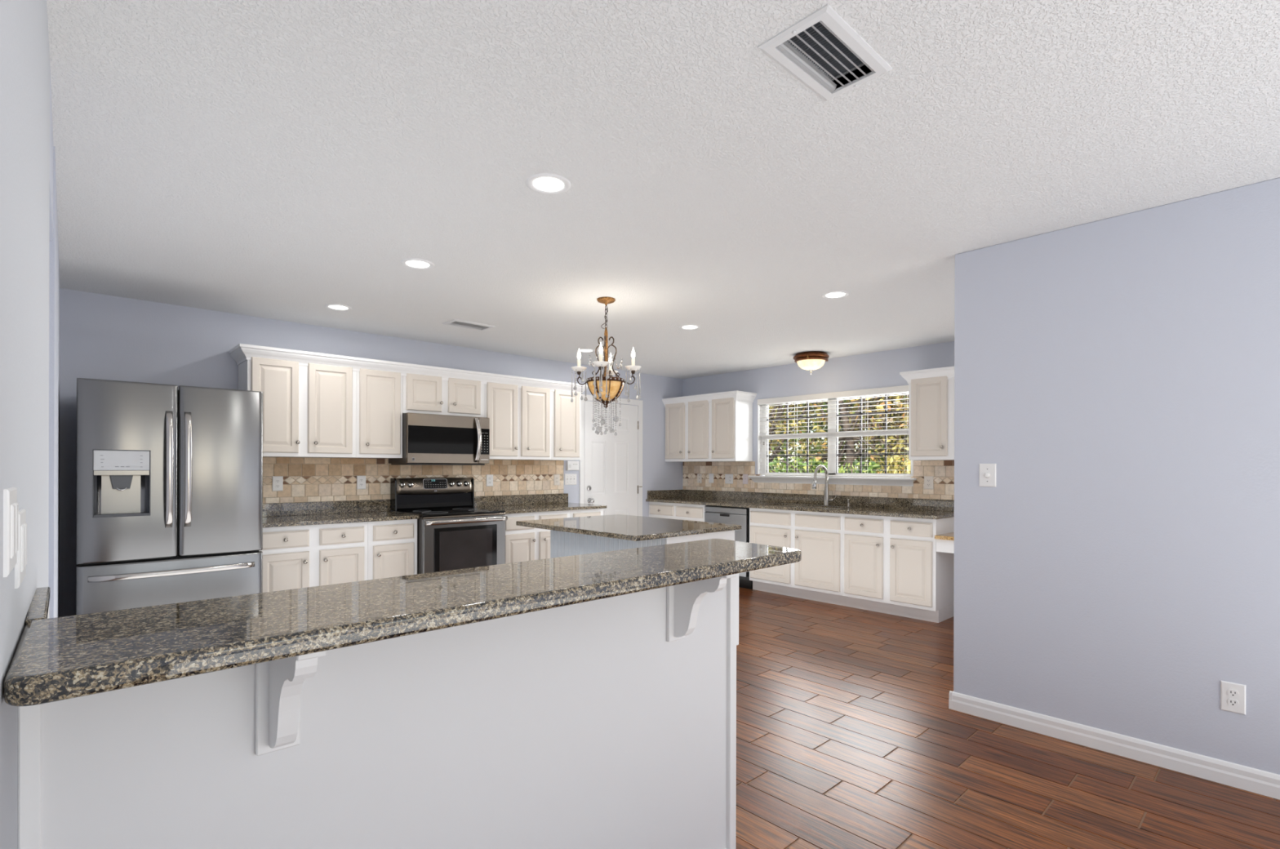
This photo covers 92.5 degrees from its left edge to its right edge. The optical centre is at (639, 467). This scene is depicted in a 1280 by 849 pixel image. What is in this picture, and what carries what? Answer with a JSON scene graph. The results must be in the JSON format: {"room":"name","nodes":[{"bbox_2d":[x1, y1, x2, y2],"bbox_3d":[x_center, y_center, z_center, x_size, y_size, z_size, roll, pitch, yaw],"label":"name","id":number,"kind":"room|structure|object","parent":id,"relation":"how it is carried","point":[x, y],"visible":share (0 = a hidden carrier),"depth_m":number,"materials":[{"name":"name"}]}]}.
{"room":"kitchen","nodes":[
{"label":"kitchen","id":0,"kind":"room"},
{"bbox_2d":[0,0,60,848],"bbox_3d":[-0.401,0.072,0.214,0.228,2.440,10.060,0,0,-43],"label":"wall","id":1,"kind":"structure","parent":0,"point":[24,50],"depth_m":1.02,"materials":[{"name":"grey paint"}]},
{"bbox_2d":[3,486,18,577],"bbox_3d":[-0.804,0.080,0.783,0.010,0.106,0.118,0,0,-42],"label":"light switch","id":2,"kind":"object","parent":1,"relation":"attached to","point":[11,506],"visible":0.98,"depth_m":0.75,"materials":[{"name":"white plastic"}]},
{"bbox_2d":[14,508,26,588],"bbox_3d":[-0.914,0.117,0.905,0.010,0.106,0.120,0,0,-42],"label":"light switch","id":3,"kind":"object","parent":1,"relation":"attached to","point":[20,566],"visible":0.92,"depth_m":0.88,"materials":[{"name":"white plastic"}]},
{"bbox_2d":[25,586,49,625],"bbox_3d":[-1.109,0.259,1.133,0.024,0.022,0.355,0,0,-43],"label":"granite ledge","id":4,"kind":"object","parent":1,"relation":"attached to","point":[38,608],"visible":0.67,"depth_m":1.10,"materials":[{"name":"grey stone"}]},
{"bbox_2d":[58,288,682,617],"bbox_3d":[-1.660,0.068,6.019,6.400,2.440,0.140,0,0,-43],"label":"wall","id":5,"kind":"structure","parent":0,"point":[102,336],"depth_m":4.47,"materials":[{"name":"blue paint"}]},
{"bbox_2d":[237,356,355,457],"bbox_3d":[-2.635,-0.448,4.746,0.745,0.742,0.378,0,0,-43],"label":"upper cabinet","id":6,"kind":"object","parent":5,"relation":"attached to","point":[309,411],"visible":0.95,"depth_m":4.64,"materials":[{"name":"white paint"}]},
{"bbox_2d":[353,368,402,458],"bbox_3d":[-2.227,-0.447,5.128,0.371,0.742,0.378,0,0,-43],"label":"upper cabinet","id":7,"kind":"object","parent":5,"relation":"attached to","point":[379,393],"visible":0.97,"depth_m":5.00,"materials":[{"name":"white paint"}]},
{"bbox_2d":[262,457,564,503],"bbox_3d":[-1.935,0.106,5.658,3.019,0.360,0.010,0,0,-43],"label":"tile backsplash","id":8,"kind":"structure","parent":5,"relation":"attached to","point":[304,479],"depth_m":5.31,"materials":[{"name":"tile"}]},
{"bbox_2d":[271,475,283,491],"bbox_3d":[-2.837,0.130,4.801,0.074,0.116,0.009,0,0,-43],"label":"wall outlet","id":9,"kind":"object","parent":8,"relation":"attached to","point":[277,481],"visible":1,"depth_m":4.80,"materials":[{"name":"white plastic"}]},
{"bbox_2d":[356,475,365,488],"bbox_3d":[-2.377,0.131,5.232,0.074,0.116,0.009,0,0,-43],"label":"wall outlet","id":10,"kind":"object","parent":8,"relation":"attached to","point":[361,480],"visible":1,"depth_m":5.23,"materials":[{"name":"white plastic"}]},
{"bbox_2d":[486,474,493,486],"bbox_3d":[-1.485,0.133,6.066,0.074,0.116,0.009,0,0,-43],"label":"wall outlet","id":11,"kind":"object","parent":8,"relation":"attached to","point":[489,477],"visible":1,"depth_m":6.06,"materials":[{"name":"white plastic"}]},
{"bbox_2d":[553,474,559,485],"bbox_3d":[-0.896,0.139,6.617,0.074,0.116,0.009,0,0,-43],"label":"wall outlet","id":12,"kind":"object","parent":8,"relation":"attached to","point":[556,477],"visible":1,"depth_m":6.61,"materials":[{"name":"white plastic"}]},
{"bbox_2d":[402,373,484,417],"bbox_3d":[-1.812,-0.636,5.516,0.762,0.363,0.378,0,0,-43],"label":"upper cabinet","id":13,"kind":"object","parent":5,"relation":"attached to","point":[421,393],"visible":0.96,"depth_m":5.39,"materials":[{"name":"white paint"}]},
{"bbox_2d":[229,343,587,394],"bbox_3d":[-1.807,-0.816,5.513,3.114,0.101,0.387,0,0,-43],"label":"crown molding","id":14,"kind":"structure","parent":13,"relation":"attached to","point":[241,353],"depth_m":5.01,"materials":[{"name":"white paint"}]},
{"bbox_2d":[388,412,489,465],"bbox_3d":[-1.774,-0.235,5.476,0.758,0.434,0.469,0,0,-43],"label":"microwave oven","id":15,"kind":"object","parent":13,"relation":"attached to","point":[428,439],"visible":0.99,"depth_m":5.31,"materials":[{"name":"grey metal"}]},
{"bbox_2d":[484,382,551,460],"bbox_3d":[-1.260,-0.445,6.033,0.749,0.742,0.378,0,0,-43],"label":"upper cabinet","id":16,"kind":"object","parent":5,"relation":"attached to","point":[521,419],"visible":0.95,"depth_m":5.92,"materials":[{"name":"white paint"}]},
{"bbox_2d":[539,389,581,460],"bbox_3d":[-0.851,-0.443,6.415,0.369,0.742,0.378,0,0,-43],"label":"upper cabinet","id":17,"kind":"object","parent":5,"relation":"attached to","point":[566,414],"visible":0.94,"depth_m":6.29,"materials":[{"name":"white paint"}]},
{"bbox_2d":[564,473,576,484],"bbox_3d":[-0.760,0.135,6.755,0.162,0.122,0.016,0,0,-43],"label":"light switch","id":18,"kind":"object","parent":5,"relation":"attached to","point":[570,478],"visible":1,"depth_m":6.75,"materials":[{"name":"white plastic"}]},
{"bbox_2d":[565,461,578,470],"bbox_3d":[-0.742,-0.015,6.759,0.160,0.104,0.035,0,0,-43],"label":"box","id":19,"kind":"object","parent":5,"relation":"attached to","point":[570,465],"visible":1,"depth_m":6.73,"materials":[{"name":"white plastic"}]},
{"bbox_2d":[578,394,642,516],"bbox_3d":[-0.302,0.240,7.140,0.955,2.105,0.080,0,0,-43],"label":"door","id":20,"kind":"structure","parent":5,"relation":"in","point":[611,465],"depth_m":7.17,"materials":[{"name":"white paint"}]},
{"bbox_2d":[17,573,738,848],"bbox_3d":[-0.330,0.789,1.534,1.720,1.006,0.120,0,0,-43],"label":"wall","id":21,"kind":"structure","parent":0,"point":[579,726],"depth_m":1.36,"materials":[{"name":"white paint"}]},
{"bbox_2d":[254,650,326,755],"bbox_3d":[-0.602,0.406,1.066,0.072,0.240,0.222,0,0,-43],"label":"corbel","id":22,"kind":"object","parent":21,"relation":"attached to","point":[279,682],"visible":0.55,"depth_m":1.09,"materials":[{"name":"white paint"}]},
{"bbox_2d":[4,538,801,706],"bbox_3d":[-0.234,0.268,1.443,1.739,0.036,0.384,0,0,-43],"label":"countertop","id":23,"kind":"structure","parent":21,"relation":"on","point":[57,659],"depth_m":1.05,"materials":[{"name":"stone"}]},
{"bbox_2d":[666,573,736,642],"bbox_3d":[0.181,0.408,1.799,0.072,0.240,0.222,0,0,-43],"label":"corbel","id":24,"kind":"object","parent":21,"relation":"attached to","point":[684,601],"visible":0.58,"depth_m":1.83,"materials":[{"name":"white paint"}]},
{"bbox_2d":[46,0,1279,378],"bbox_3d":[1.814,-1.172,2.310,6.400,0.060,10.300,0,0,-43],"label":"ceiling","id":25,"kind":"structure","parent":0,"point":[282,160],"depth_m":2.26,"materials":[{"name":"white paint"}]},
{"bbox_2d":[324,303,351,311],"bbox_3d":[-2.174,-1.150,4.420,0.180,0.006,0.180,0,0,-43],"label":"recessed light","id":26,"kind":"object","parent":25,"relation":"in","point":[331,306],"visible":1,"depth_m":4.42,"materials":[{"name":"white"}]},
{"bbox_2d":[328,305,347,309],"bbox_3d":[-2.174,-1.152,4.420,0.124,0.002,0.124,0,0,-43],"label":"diffuser","id":27,"kind":"object","parent":26,"relation":"attached to","point":[331,307],"depth_m":4.42,"materials":[{"name":"white plastic"}]},
{"bbox_2d":[400,257,434,269],"bbox_3d":[-1.257,-1.147,3.470,0.180,0.006,0.180,0,0,-43],"label":"recessed light","id":28,"kind":"object","parent":25,"relation":"in","point":[418,264],"visible":1,"depth_m":3.46,"materials":[{"name":"white plastic"}]},
{"bbox_2d":[405,260,429,267],"bbox_3d":[-1.257,-1.149,3.470,0.124,0.002,0.124,0,0,-43],"label":"diffuser","id":29,"kind":"object","parent":28,"relation":"attached to","point":[411,264],"depth_m":3.47,"materials":[{"name":"white"}]},
{"bbox_2d":[442,318,495,330],"bbox_3d":[-1.382,-1.225,4.958,0.356,0.172,0.210,0,0,-43],"label":"ceiling vent","id":30,"kind":"object","parent":25,"relation":"in","point":[455,322],"visible":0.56,"depth_m":4.94,"materials":[{"name":"grey metal"}]},
{"bbox_2d":[525,173,570,194],"bbox_3d":[-0.370,-1.145,2.485,0.180,0.006,0.180,0,0,-43],"label":"recessed light","id":31,"kind":"object","parent":25,"relation":"in","point":[542,183],"visible":1,"depth_m":2.48,"materials":[{"name":"white paint"}]},
{"bbox_2d":[533,177,564,191],"bbox_3d":[-0.370,-1.147,2.485,0.124,0.002,0.124,0,0,-43],"label":"diffuser","id":32,"kind":"object","parent":31,"relation":"attached to","point":[540,184],"depth_m":2.48,"materials":[{"name":"white plastic"}]},
{"bbox_2d":[577,348,595,352],"bbox_3d":[-0.532,-1.145,6.032,0.180,0.006,0.180,0,0,-43],"label":"recessed light","id":33,"kind":"object","parent":25,"relation":"in","point":[584,350],"visible":0.94,"depth_m":6.04,"materials":[{"name":"white plastic"}]},
{"bbox_2d":[579,349,591,351],"bbox_3d":[-0.532,-1.147,6.032,0.124,0.002,0.124,0,0,-43],"label":"diffuser","id":34,"kind":"object","parent":33,"relation":"attached to","point":[580,350],"depth_m":6.03,"materials":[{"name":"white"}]},
{"bbox_2d":[570,296,641,435],"bbox_3d":[-0.233,-0.681,4.193,0.381,0.933,0.381,0,0,-37],"label":"chandelier","id":35,"kind":"object","parent":25,"relation":"hanging from","point":[606,388],"visible":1,"depth_m":4.16,"materials":[{"name":"gold metal"}]},
{"bbox_2d":[679,324,700,329],"bbox_3d":[0.407,-1.143,5.013,0.180,0.006,0.180,0,0,-43],"label":"recessed light","id":36,"kind":"object","parent":25,"relation":"in","point":[688,326],"visible":1,"depth_m":5.00,"materials":[{"name":"white"}]},
{"bbox_2d":[682,325,697,328],"bbox_3d":[0.407,-1.144,5.013,0.124,0.002,0.124,0,0,-43],"label":"diffuser","id":37,"kind":"object","parent":36,"relation":"attached to","point":[683,326],"depth_m":5.02,"materials":[{"name":"white"}]},
{"bbox_2d":[793,351,829,374],"bbox_3d":[1.727,-1.039,6.193,0.352,0.207,0.352,0,0,-43],"label":"flush ceiling light","id":38,"kind":"object","parent":25,"relation":"attached to","point":[810,360],"visible":1,"depth_m":6.08,"materials":[{"name":"white glass"}]},
{"bbox_2d":[757,4,892,101],"bbox_3d":[0.522,-1.219,1.714,0.356,0.172,0.210,0,0,-43],"label":"ceiling vent","id":39,"kind":"object","parent":25,"relation":"in","point":[823,36],"visible":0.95,"depth_m":1.71,"materials":[{"name":"white metal"}]},
{"bbox_2d":[821,290,849,298],"bbox_3d":[1.295,-1.140,4.064,0.180,0.006,0.180,0,0,-43],"label":"recessed light","id":40,"kind":"object","parent":25,"relation":"in","point":[835,294],"visible":1,"depth_m":4.05,"materials":[{"name":"white"}]},
{"bbox_2d":[826,292,844,297],"bbox_3d":[1.295,-1.142,4.064,0.124,0.002,0.124,0,0,-43],"label":"diffuser","id":41,"kind":"object","parent":40,"relation":"attached to","point":[831,294],"depth_m":4.07,"materials":[{"name":"white plastic"}]},
{"bbox_2d":[682,341,954,475],"bbox_3d":[2.366,0.080,6.158,0.150,2.440,5.160,0,0,-43],"label":"wall","id":42,"kind":"structure","parent":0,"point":[882,369],"depth_m":6.45,"materials":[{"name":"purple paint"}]},
{"bbox_2d":[665,397,752,462],"bbox_3d":[0.800,-0.439,7.453,0.364,0.742,1.125,0,0,-43],"label":"upper cabinet","id":43,"kind":"object","parent":42,"relation":"attached to","point":[721,429],"visible":1,"depth_m":7.23,"materials":[{"name":"white paint"}]},
{"bbox_2d":[662,390,756,407],"bbox_3d":[0.818,-0.808,7.430,0.377,0.101,1.182,0,0,-43],"label":"crown molding","id":44,"kind":"structure","parent":43,"relation":"attached to","point":[737,395],"depth_m":7.14,"materials":[{"name":"white paint"}]},
{"bbox_2d":[682,460,954,500],"bbox_3d":[1.729,0.116,6.720,0.010,0.360,3.432,0,0,-43],"label":"tile backsplash","id":45,"kind":"structure","parent":42,"relation":"attached to","point":[943,471],"depth_m":6.54,"materials":[{"name":"tile"}]},
{"bbox_2d":[697,473,702,483],"bbox_3d":[0.751,0.144,7.752,0.008,0.116,0.074,0,0,-43],"label":"cover plate","id":46,"kind":"object","parent":45,"relation":"attached to","point":[699,475],"visible":1,"depth_m":7.75,"materials":[{"name":"white plastic"}]},
{"bbox_2d":[708,473,713,483],"bbox_3d":[0.883,0.140,7.610,0.009,0.116,0.074,0,0,-43],"label":"light switch","id":47,"kind":"object","parent":45,"relation":"attached to","point":[710,475],"visible":1,"depth_m":7.61,"materials":[{"name":"white plastic"}]},
{"bbox_2d":[724,474,733,484],"bbox_3d":[1.074,0.143,7.405,0.009,0.116,0.122,0,0,-43],"label":"light switch","id":48,"kind":"object","parent":45,"relation":"attached to","point":[728,477],"visible":1,"depth_m":7.40,"materials":[{"name":"white plastic"}]},
{"bbox_2d":[742,474,747,484],"bbox_3d":[1.238,0.142,7.225,0.016,0.116,0.074,0,0,-43],"label":"light switch","id":49,"kind":"object","parent":45,"relation":"attached to","point":[744,476],"visible":1,"depth_m":7.22,"materials":[{"name":"white plastic"}]},
{"bbox_2d":[924,475,933,488],"bbox_3d":[2.678,0.145,5.691,0.009,0.120,0.084,0,0,-43],"label":"wall outlet","id":50,"kind":"object","parent":45,"relation":"attached to","point":[928,480],"visible":1,"depth_m":5.69,"materials":[{"name":"white plastic"}]},
{"bbox_2d":[748,391,916,486],"bbox_3d":[1.983,-0.300,6.507,0.185,0.962,1.915,0,0,-43],"label":"window","id":51,"kind":"structure","parent":42,"relation":"attached to","point":[873,481],"depth_m":6.49,"materials":[{"name":"white paint"}]},
{"bbox_2d":[757,385,912,477],"bbox_3d":[1.993,-0.342,6.481,0.081,0.880,1.780,0,0,-43],"label":"window blind","id":52,"kind":"object","parent":42,"relation":"attached to","point":[901,388],"visible":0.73,"depth_m":6.40,"materials":[{"name":"white plastic"}]},
{"bbox_2d":[908,375,954,460],"bbox_3d":[2.785,-0.433,5.331,0.364,0.742,0.782,0,0,-43],"label":"upper cabinet","id":53,"kind":"object","parent":42,"relation":"attached to","point":[931,399],"visible":0.48,"depth_m":5.36,"materials":[{"name":"white paint"}]},
{"bbox_2d":[899,366,954,383],"bbox_3d":[2.784,-0.803,5.329,0.377,0.101,0.896,0,0,-43],"label":"crown molding","id":54,"kind":"structure","parent":53,"relation":"attached to","point":[948,371],"depth_m":5.35,"materials":[{"name":"white paint"}]},
{"bbox_2d":[735,586,1279,848],"bbox_3d":[0.745,1.335,3.439,6.453,0.080,7.200,0,0,-43],"label":"floor","id":55,"kind":"structure","parent":0,"point":[848,736],"depth_m":2.63,"materials":[{"name":"brown wood"}]},
{"bbox_2d":[75,377,262,615],"bbox_3d":[-3.037,0.396,3.959,0.894,1.777,0.870,0,0,-43],"label":"refrigerator","id":56,"kind":"object","parent":55,"relation":"on","point":[169,483],"visible":0.89,"depth_m":3.63,"materials":[{"name":"grey metal"}]},
{"bbox_2d":[258,521,368,592],"bbox_3d":[-2.549,0.851,4.650,0.745,0.869,0.645,0,0,-43],"label":"base cabinet","id":57,"kind":"object","parent":55,"relation":"on","point":[295,557],"visible":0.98,"depth_m":4.45,"materials":[{"name":"white paint"}]},
{"bbox_2d":[262,499,419,528],"bbox_3d":[-2.409,0.350,4.788,1.145,0.132,0.638,0,0,-43],"label":"countertop","id":58,"kind":"structure","parent":57,"relation":"on","point":[300,513],"depth_m":4.86,"materials":[{"name":"stone"}]},
{"bbox_2d":[367,519,417,580],"bbox_3d":[-2.135,0.853,5.038,0.387,0.869,0.645,0,0,-43],"label":"base cabinet","id":59,"kind":"object","parent":55,"relation":"on","point":[392,545],"visible":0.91,"depth_m":4.81,"materials":[{"name":"white paint"}]},
{"bbox_2d":[390,477,507,573],"bbox_3d":[-1.674,0.683,5.389,0.754,1.171,0.740,0,0,-43],"label":"range","id":60,"kind":"object","parent":55,"relation":"on","point":[453,534],"visible":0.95,"depth_m":5.27,"materials":[{"name":"grey metal"}]},
{"bbox_2d":[393,506,505,517],"bbox_3d":[-1.673,0.392,5.389,0.754,0.021,0.605,0,0,-43],"label":"cooktop","id":61,"kind":"object","parent":60,"relation":"in","point":[424,512],"depth_m":5.30,"materials":[{"name":"grey glass"}]},
{"bbox_2d":[417,514,507,573],"bbox_3d":[-1.665,0.836,5.379,0.748,0.865,0.712,0,0,-43],"label":"oven","id":62,"kind":"object","parent":60,"relation":"in","point":[446,542],"depth_m":5.11,"materials":[{"name":"silver glass"}]},
{"bbox_2d":[505,510,569,563],"bbox_3d":[-1.153,0.855,5.955,0.764,0.869,0.645,0,0,-43],"label":"base cabinet","id":63,"kind":"object","parent":55,"relation":"on","point":[522,544],"visible":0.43,"depth_m":5.67,"materials":[{"name":"white paint"}]},
{"bbox_2d":[474,493,606,514],"bbox_3d":[-0.996,0.354,6.109,1.207,0.132,0.638,0,0,-43],"label":"countertop","id":64,"kind":"structure","parent":63,"relation":"on","point":[518,504],"depth_m":6.17,"materials":[{"name":"stone"}]},
{"bbox_2d":[569,508,603,517],"bbox_3d":[-0.721,0.857,6.360,0.419,0.869,0.645,0,0,-43],"label":"base cabinet","id":65,"kind":"object","parent":55,"relation":"on","point":[594,512],"visible":0.05,"depth_m":6.14,"materials":[{"name":"white paint"}]},
{"bbox_2d":[515,514,742,558],"bbox_3d":[-0.103,0.843,4.309,0.990,0.899,1.280,0,0,-43],"label":"kitchen island","id":66,"kind":"object","parent":55,"relation":"on","point":[578,535],"visible":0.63,"depth_m":4.02,"materials":[{"name":"stone"}]},
{"bbox_2d":[515,514,742,541],"bbox_3d":[-0.102,0.409,4.309,0.990,0.031,1.280,0,0,-43],"label":"island countertop","id":67,"kind":"structure","parent":66,"relation":"on","point":[628,527],"depth_m":4.09,"materials":[{"name":"stone"}]},
{"bbox_2d":[648,502,706,521],"bbox_3d":[0.623,0.860,7.427,0.655,0.869,0.920,0,0,-43],"label":"base cabinet","id":68,"kind":"object","parent":55,"relation":"on","point":[687,512],"visible":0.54,"depth_m":7.20,"materials":[{"name":"white paint"}]},
{"bbox_2d":[704,505,752,589],"bbox_3d":[1.139,0.865,6.863,0.615,0.862,0.596,0,0,-43],"label":"dishwasher","id":69,"kind":"object","parent":55,"relation":"on","point":[717,514],"visible":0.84,"depth_m":6.56,"materials":[{"name":"silver metal"}]},
{"bbox_2d":[749,507,845,606],"bbox_3d":[1.718,0.863,6.256,0.655,0.869,1.063,0,0,-43],"label":"base cabinet","id":70,"kind":"object","parent":55,"relation":"on","point":[819,536],"visible":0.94,"depth_m":5.97,"materials":[{"name":"white paint"}]},
{"bbox_2d":[645,489,954,519],"bbox_3d":[1.489,0.361,6.505,0.655,0.132,3.455,0,0,-43],"label":"countertop","id":71,"kind":"structure","parent":70,"relation":"on","point":[926,508],"depth_m":6.32,"materials":[{"name":"stone"}]},
{"bbox_2d":[761,502,854,508],"bbox_3d":[1.690,0.501,6.265,0.334,0.213,0.904,0,0,-43],"label":"sink","id":72,"kind":"object","parent":71,"relation":"in","point":[774,503],"visible":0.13,"depth_m":6.26,"materials":[{"name":"silver metal"}]},
{"bbox_2d":[812,464,837,505],"bbox_3d":[1.878,0.188,6.301,0.254,0.420,0.148,0,0,-1],"label":"kitchen faucet","id":73,"kind":"object","parent":71,"relation":"on","point":[826,495],"visible":0.99,"depth_m":6.32,"materials":[{"name":"silver metal"}]},
{"bbox_2d":[847,498,849,506],"bbox_3d":[2.097,0.360,6.167,0.026,0.078,0.025,0,0,-43],"label":"air gap","id":74,"kind":"object","parent":71,"relation":"on","point":[848,500],"visible":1,"depth_m":6.16,"materials":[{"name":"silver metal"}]},
{"bbox_2d":[842,513,954,622],"bbox_3d":[2.366,0.865,5.564,0.655,0.869,0.831,0,0,-43],"label":"base cabinet","id":75,"kind":"object","parent":55,"relation":"on","point":[891,565],"visible":0.98,"depth_m":5.30,"materials":[{"name":"white paint"}]},
{"bbox_2d":[934,532,954,553],"bbox_3d":[3.210,0.933,4.670,0.643,0.738,1.626,0,0,-43],"label":"desk","id":76,"kind":"object","parent":55,"relation":"on","point":[944,542],"visible":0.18,"depth_m":5.01,"materials":[{"name":"wood"}]},
{"bbox_2d":[953,177,1279,774],"bbox_3d":[3.728,0.083,1.196,0.120,2.440,5.853,0,0,-43],"label":"wall","id":77,"kind":"structure","parent":0,"point":[1118,376],"depth_m":2.75,"materials":[{"name":"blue paint"}]},
{"bbox_2d":[978,463,995,487],"bbox_3d":[1.792,0.042,3.165,0.018,0.120,0.080,0,0,-43],"label":"light switch","id":78,"kind":"object","parent":77,"relation":"attached to","point":[987,472],"visible":1,"depth_m":3.17,"materials":[{"name":"white plastic"}]},
{"bbox_2d":[948,690,1279,799],"bbox_3d":[3.679,1.257,1.234,0.136,0.092,5.770,0,0,-43],"label":"baseboard","id":79,"kind":"structure","parent":77,"relation":"attached to","point":[1264,783],"depth_m":2.74,"materials":[{"name":"white paint"}]},
{"bbox_2d":[1220,680,1245,715],"bbox_3d":[2.418,0.941,2.500,0.009,0.120,0.074,0,0,-43],"label":"wall outlet","id":80,"kind":"object","parent":77,"relation":"attached to","point":[1233,695],"visible":1,"depth_m":2.50,"materials":[{"name":"white plastic"}]},
{"bbox_2d":[1227,698,1238,706],"bbox_3d":[2.416,0.960,2.498,0.004,0.027,0.033,0,0,-43],"label":"receptacle","id":81,"kind":"object","parent":80,"relation":"attached to","point":[1231,702],"depth_m":2.50,"materials":[{"name":"white plastic"}]},
{"bbox_2d":[1227,688,1238,697],"bbox_3d":[2.416,0.921,2.498,0.004,0.027,0.033,0,0,-43],"label":"receptacle","id":82,"kind":"object","parent":80,"relation":"attached to","point":[1231,692],"depth_m":2.50,"materials":[{"name":"white plastic"}]},
{"label":"outside","id":83,"kind":"structure","parent":0,"visible":0},
{"bbox_3d":[9.294,1.769,23.763,33.950,0.300,46.000,0,0,-43],"label":"ground","id":84,"kind":"structure","parent":83,"visible":0},
{"bbox_2d":[768,400,822,471],"bbox_3d":[2.765,-0.867,13.850,3.302,4.976,4.488,0,0,-43],"label":"tree","id":85,"kind":"object","parent":84,"relation":"on","point":[771,424],"visible":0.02,"depth_m":13.49,"materials":[{"name":"green plant"}]},
{"bbox_2d":[764,454,827,475],"bbox_3d":[3.080,0.696,10.990,1.370,1.870,1.937,0,0,-43],"label":"shrub","id":86,"kind":"object","parent":84,"relation":"on","point":[813,461],"visible":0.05,"depth_m":11.08,"materials":[{"name":"green plant"}]},
{"bbox_2d":[768,397,908,473],"bbox_3d":[5.109,-1.383,16.876,4.538,6.268,8.044,0,0,-43],"label":"tree","id":87,"kind":"object","parent":84,"relation":"on","point":[815,449],"visible":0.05,"depth_m":16.98,"materials":[{"name":"green plant"}]},
{"bbox_2d":[770,396,906,473],"bbox_3d":[10.261,-2.365,19.437,5.677,9.773,19.285,0,0,-43],"label":"tree","id":88,"kind":"object","parent":84,"relation":"on","point":[822,402],"visible":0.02,"depth_m":23.16,"materials":[{"name":"green plant"}]},
{"bbox_2d":[773,392,908,473],"bbox_3d":[4.213,-1.083,11.982,3.093,5.398,4.110,0,0,-43],"label":"tree","id":89,"kind":"object","parent":84,"relation":"on","point":[849,446],"visible":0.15,"depth_m":11.82,"materials":[{"name":"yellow plant"}]},
{"bbox_2d":[838,459,883,473],"bbox_3d":[3.550,0.755,10.132,1.441,1.785,1.715,0,0,-43],"label":"shrub","id":90,"kind":"object","parent":84,"relation":"on","point":[869,468],"visible":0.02,"depth_m":9.80,"materials":[{"name":"green plant"}]},
{"bbox_2d":[813,395,908,471],"bbox_3d":[8.214,-1.851,14.358,4.584,6.963,7.827,0,0,-43],"label":"tree","id":91,"kind":"object","parent":84,"relation":"on","point":[825,402],"visible":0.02,"depth_m":15.85,"materials":[{"name":"green plant"}]},
{"bbox_2d":[856,394,908,456],"bbox_3d":[5.860,-0.759,11.208,3.231,4.760,3.276,0,0,-43],"label":"tree","id":92,"kind":"object","parent":84,"relation":"on","point":[902,400],"visible":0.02,"depth_m":11.46,"materials":[{"name":"green plant"}]},
{"bbox_2d":[877,454,910,473],"bbox_3d":[4.350,0.696,9.186,1.370,1.884,1.622,0,0,-43],"label":"shrub","id":93,"kind":"object","parent":84,"relation":"on","point":[891,460],"visible":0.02,"depth_m":9.21,"materials":[{"name":"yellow plant"}]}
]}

